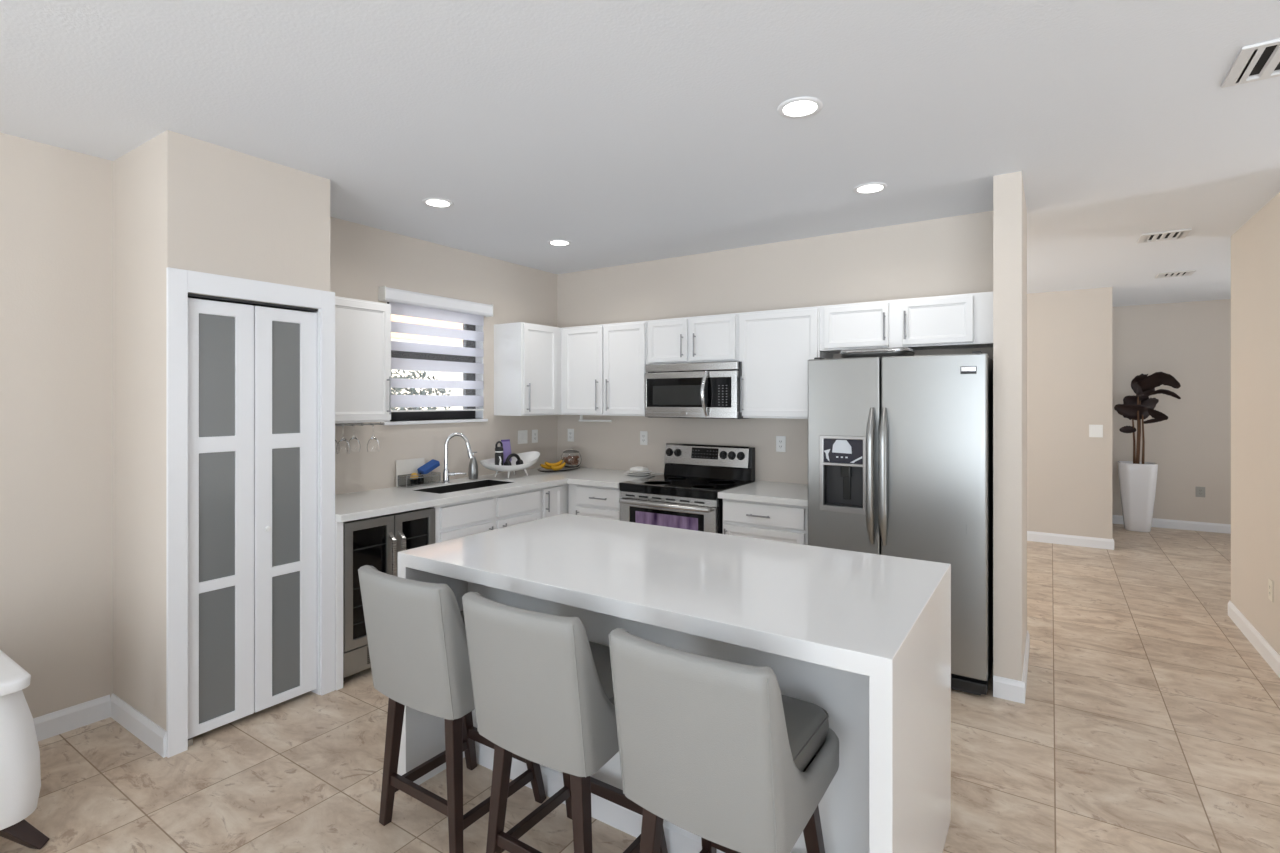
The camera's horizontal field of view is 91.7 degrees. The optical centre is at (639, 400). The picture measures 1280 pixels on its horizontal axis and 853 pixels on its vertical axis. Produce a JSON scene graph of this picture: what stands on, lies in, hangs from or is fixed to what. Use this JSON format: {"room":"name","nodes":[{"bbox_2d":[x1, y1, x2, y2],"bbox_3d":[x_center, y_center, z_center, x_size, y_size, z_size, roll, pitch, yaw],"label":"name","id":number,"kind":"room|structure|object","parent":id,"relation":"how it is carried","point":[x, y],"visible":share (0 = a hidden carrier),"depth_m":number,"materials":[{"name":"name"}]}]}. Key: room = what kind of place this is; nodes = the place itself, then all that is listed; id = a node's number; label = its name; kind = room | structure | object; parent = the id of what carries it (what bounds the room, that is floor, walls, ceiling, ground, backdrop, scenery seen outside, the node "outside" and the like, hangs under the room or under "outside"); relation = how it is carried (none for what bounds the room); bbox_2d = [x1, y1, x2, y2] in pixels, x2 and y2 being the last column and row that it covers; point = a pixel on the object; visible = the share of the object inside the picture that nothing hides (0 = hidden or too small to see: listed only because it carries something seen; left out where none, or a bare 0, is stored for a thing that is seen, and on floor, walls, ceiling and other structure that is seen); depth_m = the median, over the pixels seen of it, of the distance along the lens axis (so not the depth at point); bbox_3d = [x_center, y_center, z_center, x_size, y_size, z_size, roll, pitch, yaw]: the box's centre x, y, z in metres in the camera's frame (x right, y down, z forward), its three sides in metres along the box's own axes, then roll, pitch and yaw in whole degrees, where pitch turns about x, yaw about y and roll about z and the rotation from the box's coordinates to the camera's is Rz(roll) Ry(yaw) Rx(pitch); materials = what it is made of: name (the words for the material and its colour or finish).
{"room":"kitchen","nodes":[
{"label":"kitchen","id":0,"kind":"room"},
{"bbox_2d":[113,130,329,729],"bbox_3d":[-2.087,0.183,3.134,0.632,2.680,0.721,0,0,33],"label":"wall","id":1,"kind":"structure","parent":0,"point":[180,201],"depth_m":2.85,"materials":[{"name":"beige paint"}]},
{"bbox_2d":[166,267,334,757],"bbox_3d":[-1.854,0.478,2.987,0.118,2.090,0.741,0,0,33],"label":"door frame","id":2,"kind":"structure","parent":1,"relation":"attached to","point":[179,282],"depth_m":2.71,"materials":[{"name":"white paint"}]},
{"bbox_2d":[188,293,317,746],"bbox_3d":[-1.837,0.525,2.976,0.073,1.995,0.588,0,0,33],"label":"door","id":3,"kind":"structure","parent":1,"relation":"in","point":[252,370],"depth_m":2.94,"materials":[{"name":"white wood"}]},
{"bbox_2d":[0,132,556,717],"bbox_3d":[-1.542,0.183,4.676,0.160,2.680,13.700,0,0,33],"label":"wall","id":4,"kind":"structure","parent":0,"point":[56,203],"depth_m":2.89,"materials":[{"name":"beige paint"}]},
{"bbox_2d":[33,694,165,757],"bbox_3d":[-3.527,1.470,0.955,0.632,0.105,4.503,0,0,33],"label":"baseboard","id":5,"kind":"structure","parent":4,"relation":"attached to","point":[58,722],"depth_m":2.85,"materials":[{"name":"white paint"}]},
{"bbox_2d":[335,296,390,422],"bbox_3d":[-1.835,-0.236,3.756,0.366,0.742,0.558,0,0,33],"label":"upper cabinet","id":6,"kind":"object","parent":4,"relation":"attached to","point":[362,327],"visible":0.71,"depth_m":3.74,"materials":[{"name":"white paint"}]},
{"bbox_2d":[335,422,384,425],"bbox_3d":[-1.845,0.144,3.773,0.270,0.020,0.500,0,0,33],"label":"stemware rack","id":7,"kind":"object","parent":6,"relation":"attached to","point":[380,423],"visible":0.38,"depth_m":3.82,"materials":[{"name":"silver metal"}]},
{"bbox_2d":[336,424,349,453],"bbox_3d":[-1.779,0.233,3.727,0.076,0.178,0.076,0,0,33],"label":"wine glass","id":8,"kind":"object","parent":7,"relation":"hanging from","point":[343,447],"visible":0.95,"depth_m":3.70,"materials":[{"name":"white"}]},
{"bbox_2d":[348,423,359,451],"bbox_3d":[-1.791,0.233,3.891,0.076,0.178,0.076,0,0,33],"label":"wine glass","id":9,"kind":"object","parent":7,"relation":"hanging from","point":[354,443],"visible":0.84,"depth_m":3.87,"materials":[{"name":"white"}]},
{"bbox_2d":[367,423,379,451],"bbox_3d":[-1.668,0.233,3.887,0.076,0.178,0.076,0,0,33],"label":"wine glass","id":10,"kind":"object","parent":7,"relation":"hanging from","point":[373,445],"visible":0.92,"depth_m":3.86,"materials":[{"name":"white"}]},
{"bbox_2d":[382,302,487,424],"bbox_3d":[-1.537,-0.261,4.636,0.152,0.862,0.930,0,0,33],"label":"window","id":11,"kind":"structure","parent":4,"relation":"in","point":[399,418],"depth_m":4.69,"materials":[{"name":"white glass"}]},
{"bbox_2d":[378,286,492,411],"bbox_3d":[-1.468,-0.342,4.576,0.074,0.846,0.967,0,0,33],"label":"roller blind","id":12,"kind":"object","parent":11,"relation":"attached to","point":[402,302],"visible":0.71,"depth_m":4.56,"materials":[{"name":"white fabric"}]},
{"bbox_2d":[518,430,527,443],"bbox_3d":[-1.005,0.315,5.334,0.010,0.115,0.115,0,0,33],"label":"wall switch","id":13,"kind":"object","parent":4,"relation":"attached to","point":[522,434],"visible":1,"depth_m":5.33,"materials":[{"name":"white plastic"}]},
{"bbox_2d":[494,322,560,415],"bbox_3d":[-0.823,-0.247,5.287,0.366,0.740,0.784,0,0,33],"label":"upper cabinet","id":14,"kind":"object","parent":4,"relation":"attached to","point":[527,356],"visible":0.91,"depth_m":5.01,"materials":[{"name":"white paint"}]},
{"bbox_2d":[532,429,537,442],"bbox_3d":[-0.923,0.315,5.459,0.008,0.115,0.072,0,0,33],"label":"wall outlet","id":15,"kind":"object","parent":4,"relation":"attached to","point":[534,432],"visible":1,"depth_m":5.46,"materials":[{"name":"white plastic"}]},
{"bbox_2d":[0,0,1279,306],"bbox_3d":[1.766,-1.217,2.489,8.200,0.120,13.700,0,0,33],"label":"ceiling","id":16,"kind":"structure","parent":0,"point":[624,132],"depth_m":2.46,"materials":[{"name":"white paint"}]},
{"bbox_2d":[422,198,453,207],"bbox_3d":[-1.181,-1.154,3.635,0.176,0.006,0.176,0,0,33],"label":"recessed light","id":17,"kind":"object","parent":16,"relation":"in","point":[433,202],"visible":1,"depth_m":3.62,"materials":[{"name":"white paint"}]},
{"bbox_2d":[547,239,570,245],"bbox_3d":[-0.590,-1.154,4.556,0.176,0.006,0.176,0,0,33],"label":"recessed light","id":18,"kind":"object","parent":16,"relation":"in","point":[557,242],"visible":1,"depth_m":4.54,"materials":[{"name":"white paint"}]},
{"bbox_2d":[777,97,822,117],"bbox_3d":[0.632,-1.154,2.456,0.176,0.006,0.176,0,0,33],"label":"recessed light","id":19,"kind":"object","parent":16,"relation":"in","point":[798,107],"visible":1,"depth_m":2.45,"materials":[{"name":"white paint"}]},
{"bbox_2d":[853,182,886,193],"bbox_3d":[1.253,-1.154,3.386,0.176,0.006,0.176,0,0,33],"label":"recessed light","id":20,"kind":"object","parent":16,"relation":"in","point":[874,187],"visible":1,"depth_m":3.38,"materials":[{"name":"white paint"}]},
{"bbox_2d":[1137,229,1191,242],"bbox_3d":[3.674,-1.152,4.365,0.265,0.010,0.265,0,0,33],"label":"ceiling vent","id":21,"kind":"object","parent":16,"relation":"in","point":[1177,234],"visible":1,"depth_m":4.35,"materials":[{"name":"white metal"}]},
{"bbox_2d":[1155,270,1195,277],"bbox_3d":[4.891,-1.152,5.681,0.257,0.010,0.248,0,0,33],"label":"ceiling vent","id":22,"kind":"object","parent":16,"relation":"in","point":[1189,272],"visible":1,"depth_m":5.67,"materials":[{"name":"white metal"}]},
{"bbox_2d":[1221,38,1279,87],"bbox_3d":[2.197,-1.152,2.065,0.343,0.010,0.302,0,0,33],"label":"ceiling vent","id":23,"kind":"object","parent":16,"relation":"in","point":[1263,58],"visible":1,"depth_m":2.12,"materials":[{"name":"white metal"}]},
{"bbox_2d":[0,524,1279,852],"bbox_3d":[1.766,1.583,2.489,8.200,0.120,13.700,0,0,33],"label":"floor","id":24,"kind":"structure","parent":0,"point":[1148,721],"depth_m":2.64,"materials":[{"name":"tile"}]},
{"bbox_2d":[0,650,49,848],"bbox_3d":[-2.559,1.237,1.841,0.585,0.604,1.075,0,0,33],"label":"armchair","id":25,"kind":"object","parent":24,"relation":"on","point":[20,772],"visible":0.99,"depth_m":2.09,"materials":[{"name":"white fabric"}]},
{"bbox_2d":[335,522,342,689],"bbox_3d":[-1.856,1.081,3.458,0.660,0.885,0.038,0,0,33],"label":"end panel","id":26,"kind":"object","parent":24,"relation":"on","point":[338,525],"visible":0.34,"depth_m":3.27,"materials":[{"name":"white paint"}]},
{"bbox_2d":[343,507,434,681],"bbox_3d":[-1.649,1.082,3.702,0.675,0.882,0.583,0,0,33],"label":"wine cooler","id":27,"kind":"object","parent":24,"relation":"on","point":[377,541],"visible":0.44,"depth_m":3.41,"materials":[{"name":"black glass"}]},
{"bbox_2d":[358,565,545,852],"bbox_3d":[-0.677,1.053,2.261,0.473,0.947,0.538,0,0,33],"label":"bar stool","id":28,"kind":"object","parent":24,"relation":"on","point":[416,630],"visible":0.7,"depth_m":2.05,"materials":[{"name":"grey leather"}]},
{"bbox_2d":[460,610,464,624],"bbox_3d":[-0.650,0.893,2.303,0.404,0.090,0.391,0,0,33],"label":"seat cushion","id":29,"kind":"object","parent":28,"relation":"on","point":[462,612],"depth_m":2.45,"materials":[{"name":"grey leather"}]},
{"bbox_2d":[432,488,540,542],"bbox_3d":[-1.234,1.081,4.357,0.686,0.885,0.952,0,0,33],"label":"base cabinet","id":30,"kind":"object","parent":24,"relation":"on","point":[465,518],"visible":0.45,"depth_m":4.12,"materials":[{"name":"white paint"}]},
{"bbox_2d":[541,484,567,518],"bbox_3d":[-0.718,1.081,5.137,0.686,0.885,0.911,0,0,33],"label":"base cabinet","id":31,"kind":"object","parent":24,"relation":"on","point":[554,499],"visible":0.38,"depth_m":4.71,"materials":[{"name":"white paint"}]},
{"bbox_2d":[335,467,663,522],"bbox_3d":[-0.958,0.618,4.345,1.179,0.040,2.507,0,0,33],"label":"countertop","id":32,"kind":"structure","parent":31,"relation":"on","point":[352,506],"depth_m":4.10,"materials":[{"name":"grey stone"}]},
{"bbox_2d":[396,458,440,487],"bbox_3d":[-1.556,0.505,4.375,0.108,0.185,0.293,0,0,33],"label":"sink caddy","id":33,"kind":"object","parent":32,"relation":"on","point":[405,468],"visible":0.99,"depth_m":4.34,"materials":[{"name":"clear plastic"}]},
{"bbox_2d":[398,472,439,486],"bbox_3d":[-1.551,0.557,4.376,0.095,0.069,0.280,0,0,33],"label":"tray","id":34,"kind":"object","parent":33,"relation":"on","point":[404,480],"depth_m":4.33,"materials":[{"name":"clear plastic"}]},
{"bbox_2d":[417,459,439,473],"bbox_3d":[-1.504,0.476,4.425,0.074,0.101,0.151,0,0,33],"label":"sponge","id":35,"kind":"object","parent":33,"relation":"in","point":[431,465],"visible":0.99,"depth_m":4.40,"materials":[{"name":"blue plastic"}]},
{"bbox_2d":[442,433,473,482],"bbox_3d":[-1.326,0.416,4.526,0.226,0.363,0.068,0,0,-15],"label":"kitchen faucet","id":36,"kind":"object","parent":32,"relation":"on","point":[446,473],"visible":1,"depth_m":4.50,"materials":[{"name":"silver metal"}]},
{"bbox_2d":[414,480,513,493],"bbox_3d":[-1.216,0.716,4.351,0.300,0.227,0.684,0,0,33],"label":"sink","id":37,"kind":"object","parent":32,"relation":"in","point":[484,483],"visible":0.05,"depth_m":4.50,"materials":[{"name":"black metal"}]},
{"bbox_2d":[468,451,477,479],"bbox_3d":[-1.265,0.494,4.714,0.075,0.209,0.075,0,0,33],"label":"bottle","id":38,"kind":"object","parent":32,"relation":"on","point":[473,466],"visible":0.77,"depth_m":4.69,"materials":[{"name":"silver metal"}]},
{"bbox_2d":[480,451,539,477],"bbox_3d":[-1.009,0.509,4.875,0.244,0.177,0.600,0,0,33],"label":"footed bowl","id":39,"kind":"object","parent":32,"relation":"on","point":[529,459],"visible":0.89,"depth_m":4.85,"materials":[{"name":"white ceramic"}]},
{"bbox_2d":[495,441,503,465],"bbox_3d":[-1.081,0.417,4.772,0.066,0.211,0.068,0,0,-26],"label":"water bottle","id":40,"kind":"object","parent":39,"relation":"in","point":[499,456],"visible":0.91,"depth_m":4.75,"materials":[{"name":"black plastic"}]},
{"bbox_2d":[500,439,511,461],"bbox_3d":[-1.062,0.406,4.904,0.048,0.193,0.100,0,0,33],"label":"pouch","id":41,"kind":"object","parent":39,"relation":"in","point":[506,443],"visible":0.64,"depth_m":4.89,"materials":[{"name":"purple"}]},
{"bbox_2d":[504,453,522,465],"bbox_3d":[-0.991,0.473,4.875,0.064,0.117,0.176,0,0,33],"label":"headphones","id":42,"kind":"object","parent":39,"relation":"in","point":[519,461],"visible":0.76,"depth_m":4.86,"materials":[{"name":"black plastic"}]},
{"bbox_2d":[516,459,522,464],"bbox_3d":[-0.955,0.500,4.929,0.064,0.064,0.032,0,0,33],"label":"ear cup","id":43,"kind":"object","parent":42,"relation":"on","point":[519,461],"depth_m":4.91,"materials":[{"name":"black plastic"}]},
{"bbox_2d":[537,466,580,472],"bbox_3d":[-0.686,0.588,5.309,0.260,0.020,0.483,0,0,33],"label":"glass tray","id":44,"kind":"object","parent":32,"relation":"on","point":[563,469],"visible":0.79,"depth_m":5.22,"materials":[{"name":"white"}]},
{"bbox_2d":[540,460,560,468],"bbox_3d":[-0.743,0.547,5.243,0.039,0.066,0.238,0,0,41],"label":"banana","id":45,"kind":"object","parent":44,"relation":"on","point":[541,465],"visible":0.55,"depth_m":5.18,"materials":[{"name":"yellow food"}]},
{"bbox_2d":[545,459,562,466],"bbox_3d":[-0.716,0.532,5.223,0.038,0.064,0.238,0,0,33],"label":"banana","id":46,"kind":"object","parent":44,"relation":"on","point":[561,461],"visible":0.91,"depth_m":5.20,"materials":[{"name":"yellow food"}]},
{"bbox_2d":[550,462,565,469],"bbox_3d":[-0.688,0.554,5.210,0.036,0.070,0.238,0,0,26],"label":"banana","id":47,"kind":"object","parent":44,"relation":"on","point":[561,466],"visible":0.94,"depth_m":5.19,"materials":[{"name":"yellow food"}]},
{"bbox_2d":[561,448,581,467],"bbox_3d":[-0.596,0.492,5.381,0.184,0.167,0.184,0,0,33],"label":"glass jar","id":48,"kind":"object","parent":44,"relation":"on","point":[572,458],"visible":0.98,"depth_m":5.31,"materials":[{"name":"white"}]},
{"bbox_2d":[624,472,654,475],"bbox_3d":[-0.007,0.589,4.967,0.250,0.019,0.250,0,0,33],"label":"plate","id":49,"kind":"object","parent":32,"relation":"on","point":[627,473],"visible":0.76,"depth_m":4.91,"materials":[{"name":"white ceramic"}]},
{"bbox_2d":[626,470,651,474],"bbox_3d":[-0.007,0.577,4.967,0.210,0.019,0.210,0,0,33],"label":"plate","id":50,"kind":"object","parent":49,"relation":"on","point":[628,471],"visible":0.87,"depth_m":4.97,"materials":[{"name":"white ceramic"}]},
{"bbox_2d":[630,466,648,471],"bbox_3d":[-0.007,0.548,4.967,0.136,0.036,0.104,0,0,33],"label":"folded napkin","id":51,"kind":"object","parent":50,"relation":"on","point":[637,468],"visible":1,"depth_m":4.93,"materials":[{"name":"white fabric"}]},
{"bbox_2d":[462,591,667,852],"bbox_3d":[-0.226,1.053,1.958,0.473,0.947,0.538,0,0,33],"label":"bar stool","id":52,"kind":"object","parent":24,"relation":"on","point":[543,693],"visible":0.7,"depth_m":1.75,"materials":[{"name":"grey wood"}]},
{"bbox_2d":[589,641,614,704],"bbox_3d":[-0.198,0.893,1.999,0.404,0.090,0.391,0,0,33],"label":"seat cushion","id":53,"kind":"object","parent":52,"relation":"on","point":[601,653],"depth_m":1.97,"materials":[{"name":"grey leather"}]},
{"bbox_2d":[568,484,620,520],"bbox_3d":[-0.184,1.081,4.920,0.513,0.885,0.686,0,0,33],"label":"base cabinet","id":54,"kind":"object","parent":24,"relation":"on","point":[583,500],"visible":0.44,"depth_m":4.66,"materials":[{"name":"white paint"}]},
{"bbox_2d":[398,513,950,852],"bbox_3d":[0.096,1.058,2.356,1.833,0.929,1.023,0,0,33],"label":"kitchen island","id":55,"kind":"object","parent":24,"relation":"on","point":[862,638],"visible":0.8,"depth_m":1.96,"materials":[{"name":"white stone"}]},
{"bbox_2d":[619,443,754,533],"bbox_3d":[0.341,0.934,4.527,0.783,1.178,0.746,0,0,33],"label":"electric range","id":56,"kind":"object","parent":24,"relation":"on","point":[685,496],"visible":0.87,"depth_m":4.44,"materials":[{"name":"silver metal"}]},
{"bbox_2d":[619,474,752,499],"bbox_3d":[0.339,0.624,4.524,0.783,0.059,0.597,0,0,33],"label":"cooktop","id":57,"kind":"object","parent":56,"relation":"in","point":[666,486],"depth_m":4.39,"materials":[{"name":"black glass"}]},
{"bbox_2d":[608,628,838,852],"bbox_3d":[0.234,1.053,1.647,0.473,0.947,0.538,0,0,35],"label":"bar stool","id":58,"kind":"object","parent":24,"relation":"on","point":[713,749],"visible":1,"depth_m":1.44,"materials":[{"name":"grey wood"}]},
{"bbox_2d":[781,694,828,770],"bbox_3d":[0.263,0.893,1.688,0.404,0.090,0.391,0,0,35],"label":"seat cushion","id":59,"kind":"object","parent":58,"relation":"on","point":[807,725],"depth_m":1.63,"materials":[{"name":"grey leather"}]},
{"bbox_2d":[723,499,807,544],"bbox_3d":[0.949,1.081,4.170,0.593,0.885,0.686,0,0,33],"label":"base cabinet","id":60,"kind":"object","parent":24,"relation":"on","point":[758,520],"visible":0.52,"depth_m":3.91,"materials":[{"name":"white paint"}]},
{"bbox_2d":[718,481,807,506],"bbox_3d":[0.949,0.618,4.171,0.606,0.040,0.692,0,0,33],"label":"countertop","id":61,"kind":"structure","parent":60,"relation":"on","point":[794,494],"depth_m":4.02,"materials":[{"name":"grey stone"}]},
{"bbox_2d":[808,351,992,695],"bbox_3d":[1.546,0.636,3.660,0.922,1.774,0.826,0,0,33],"label":"refrigerator","id":62,"kind":"object","parent":24,"relation":"on","point":[900,448],"visible":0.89,"depth_m":3.32,"materials":[{"name":"grey metal"}]},
{"bbox_2d":[840,347,915,357],"bbox_3d":[1.411,-0.271,3.694,0.394,0.058,0.294,0,0,33],"label":"metal tray","id":63,"kind":"object","parent":62,"relation":"on","point":[898,351],"visible":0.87,"depth_m":3.57,"materials":[{"name":"silver metal"}]},
{"bbox_2d":[1114,372,1180,531],"bbox_3d":[5.884,0.599,7.235,0.594,1.848,0.400,0,0,33],"label":"potted plant","id":64,"kind":"object","parent":24,"relation":"on","point":[1137,479],"visible":1,"depth_m":7.21,"materials":[{"name":"plant"}]},
{"bbox_2d":[557,209,1026,634],"bbox_3d":[0.813,0.183,4.772,3.662,2.680,0.160,0,0,33],"label":"wall","id":65,"kind":"structure","parent":0,"point":[953,255],"depth_m":4.62,"materials":[{"name":"beige paint"}]},
{"bbox_2d":[568,429,573,441],"bbox_3d":[-0.627,0.315,5.623,0.072,0.115,0.008,0,0,33],"label":"wall outlet","id":66,"kind":"object","parent":65,"relation":"attached to","point":[570,431],"visible":1,"depth_m":5.62,"materials":[{"name":"white plastic"}]},
{"bbox_2d":[561,321,647,415],"bbox_3d":[-0.237,-0.247,5.151,0.871,0.740,0.366,0,0,33],"label":"upper cabinet","id":67,"kind":"object","parent":65,"relation":"attached to","point":[603,366],"visible":0.91,"depth_m":5.00,"materials":[{"name":"white paint"}]},
{"bbox_2d":[579,415,611,421],"bbox_3d":[-0.383,0.153,5.291,0.345,0.060,0.025,0,0,33],"label":"paper towel holder","id":68,"kind":"object","parent":67,"relation":"attached to","point":[581,416],"visible":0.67,"depth_m":5.30,"materials":[{"name":"white plastic"}]},
{"bbox_2d":[640,431,647,444],"bbox_3d":[0.031,0.315,5.188,0.072,0.115,0.008,0,0,33],"label":"wall outlet","id":69,"kind":"object","parent":65,"relation":"attached to","point":[643,434],"visible":1,"depth_m":5.18,"materials":[{"name":"white plastic"}]},
{"bbox_2d":[648,313,737,364],"bbox_3d":[0.444,-0.447,4.701,0.758,0.340,0.366,0,0,33],"label":"upper cabinet","id":70,"kind":"object","parent":65,"relation":"attached to","point":[709,338],"visible":0.87,"depth_m":4.56,"materials":[{"name":"white paint"}]},
{"bbox_2d":[645,361,749,418],"bbox_3d":[0.445,-0.070,4.636,0.762,0.402,0.473,0,0,33],"label":"microwave","id":71,"kind":"object","parent":70,"relation":"attached to","point":[711,390],"visible":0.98,"depth_m":4.48,"materials":[{"name":"silver metal"}]},
{"bbox_2d":[776,436,785,451],"bbox_3d":[1.026,0.318,4.530,0.072,0.115,0.008,0,0,33],"label":"wall outlet","id":72,"kind":"object","parent":65,"relation":"attached to","point":[780,440],"visible":1,"depth_m":4.53,"materials":[{"name":"white plastic"}]},
{"bbox_2d":[778,439,782,448],"bbox_3d":[1.025,0.318,4.528,0.034,0.068,0.003,0,0,33],"label":"receptacle","id":73,"kind":"object","parent":72,"relation":"attached to","point":[780,441],"depth_m":4.53,"materials":[{"name":"white plastic"}]},
{"bbox_2d":[738,306,832,418],"bbox_3d":[1.003,-0.247,4.331,0.578,0.740,0.366,0,0,33],"label":"upper cabinet","id":74,"kind":"object","parent":65,"relation":"attached to","point":[775,347],"visible":0.71,"depth_m":4.22,"materials":[{"name":"white paint"}]},
{"bbox_2d":[820,292,992,353],"bbox_3d":[1.667,-0.470,3.892,1.011,0.294,0.366,0,0,33],"label":"upper cabinet","id":75,"kind":"object","parent":65,"relation":"attached to","point":[959,321],"visible":0.86,"depth_m":3.75,"materials":[{"name":"white paint"}]},
{"bbox_2d":[993,171,1025,680],"bbox_3d":[2.059,0.183,3.451,0.125,2.680,0.670,0,0,33],"label":"wall pillar","id":76,"kind":"structure","parent":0,"point":[1009,203],"depth_m":3.18,"materials":[{"name":"beige paint"}]},
{"bbox_2d":[993,631,1029,703],"bbox_3d":[2.105,1.470,3.508,0.139,0.105,0.844,0,0,33],"label":"baseboard","id":77,"kind":"structure","parent":76,"relation":"attached to","point":[1003,688],"depth_m":3.17,"materials":[{"name":"white paint"}]},
{"bbox_2d":[1027,287,1111,538],"bbox_3d":[3.493,0.183,8.239,4.309,2.680,1.694,0,0,33],"label":"wall","id":78,"kind":"structure","parent":0,"point":[1069,333],"depth_m":6.54,"materials":[{"name":"beige paint"}]},
{"bbox_2d":[1089,425,1102,436],"bbox_3d":[4.706,0.317,6.415,0.115,0.130,0.010,0,0,33],"label":"wall switch","id":79,"kind":"object","parent":78,"relation":"attached to","point":[1094,430],"visible":1,"depth_m":6.41,"materials":[{"name":"white plastic"}]},
{"bbox_2d":[1027,515,1230,549],"bbox_3d":[4.730,1.470,7.413,7.285,0.105,1.708,0,0,33],"label":"baseboard","id":80,"kind":"structure","parent":78,"relation":"attached to","point":[1102,543],"depth_m":6.72,"materials":[{"name":"white paint"}]},
{"bbox_2d":[1112,299,1230,523],"bbox_3d":[7.273,0.183,6.827,3.796,2.680,0.120,0,0,33],"label":"wall","id":81,"kind":"structure","parent":0,"point":[1190,342],"depth_m":7.34,"materials":[{"name":"beige paint"}]},
{"bbox_2d":[1196,487,1204,496],"bbox_3d":[6.529,1.068,7.242,0.085,0.120,0.008,0,0,33],"label":"wall outlet","id":82,"kind":"object","parent":81,"relation":"attached to","point":[1200,491],"visible":1,"depth_m":7.24,"materials":[{"name":"grey plastic"}]},
{"bbox_2d":[1231,192,1279,654],"bbox_3d":[4.774,0.183,2.996,2.540,2.680,1.665,0,0,33],"label":"wall","id":83,"kind":"structure","parent":0,"point":[1255,247],"depth_m":3.86,"materials":[{"name":"beige paint"}]},
{"bbox_2d":[1228,600,1279,677],"bbox_3d":[3.713,1.470,3.707,0.014,0.105,1.679,0,0,33],"label":"baseboard","id":84,"kind":"structure","parent":83,"relation":"attached to","point":[1255,638],"depth_m":3.81,"materials":[{"name":"white paint"}]},
{"bbox_2d":[1268,578,1273,601],"bbox_3d":[3.633,1.093,3.580,0.008,0.118,0.075,0,0,33],"label":"wall outlet","id":85,"kind":"object","parent":83,"relation":"attached to","point":[1270,582],"visible":1,"depth_m":3.57,"materials":[{"name":"beige plastic"}]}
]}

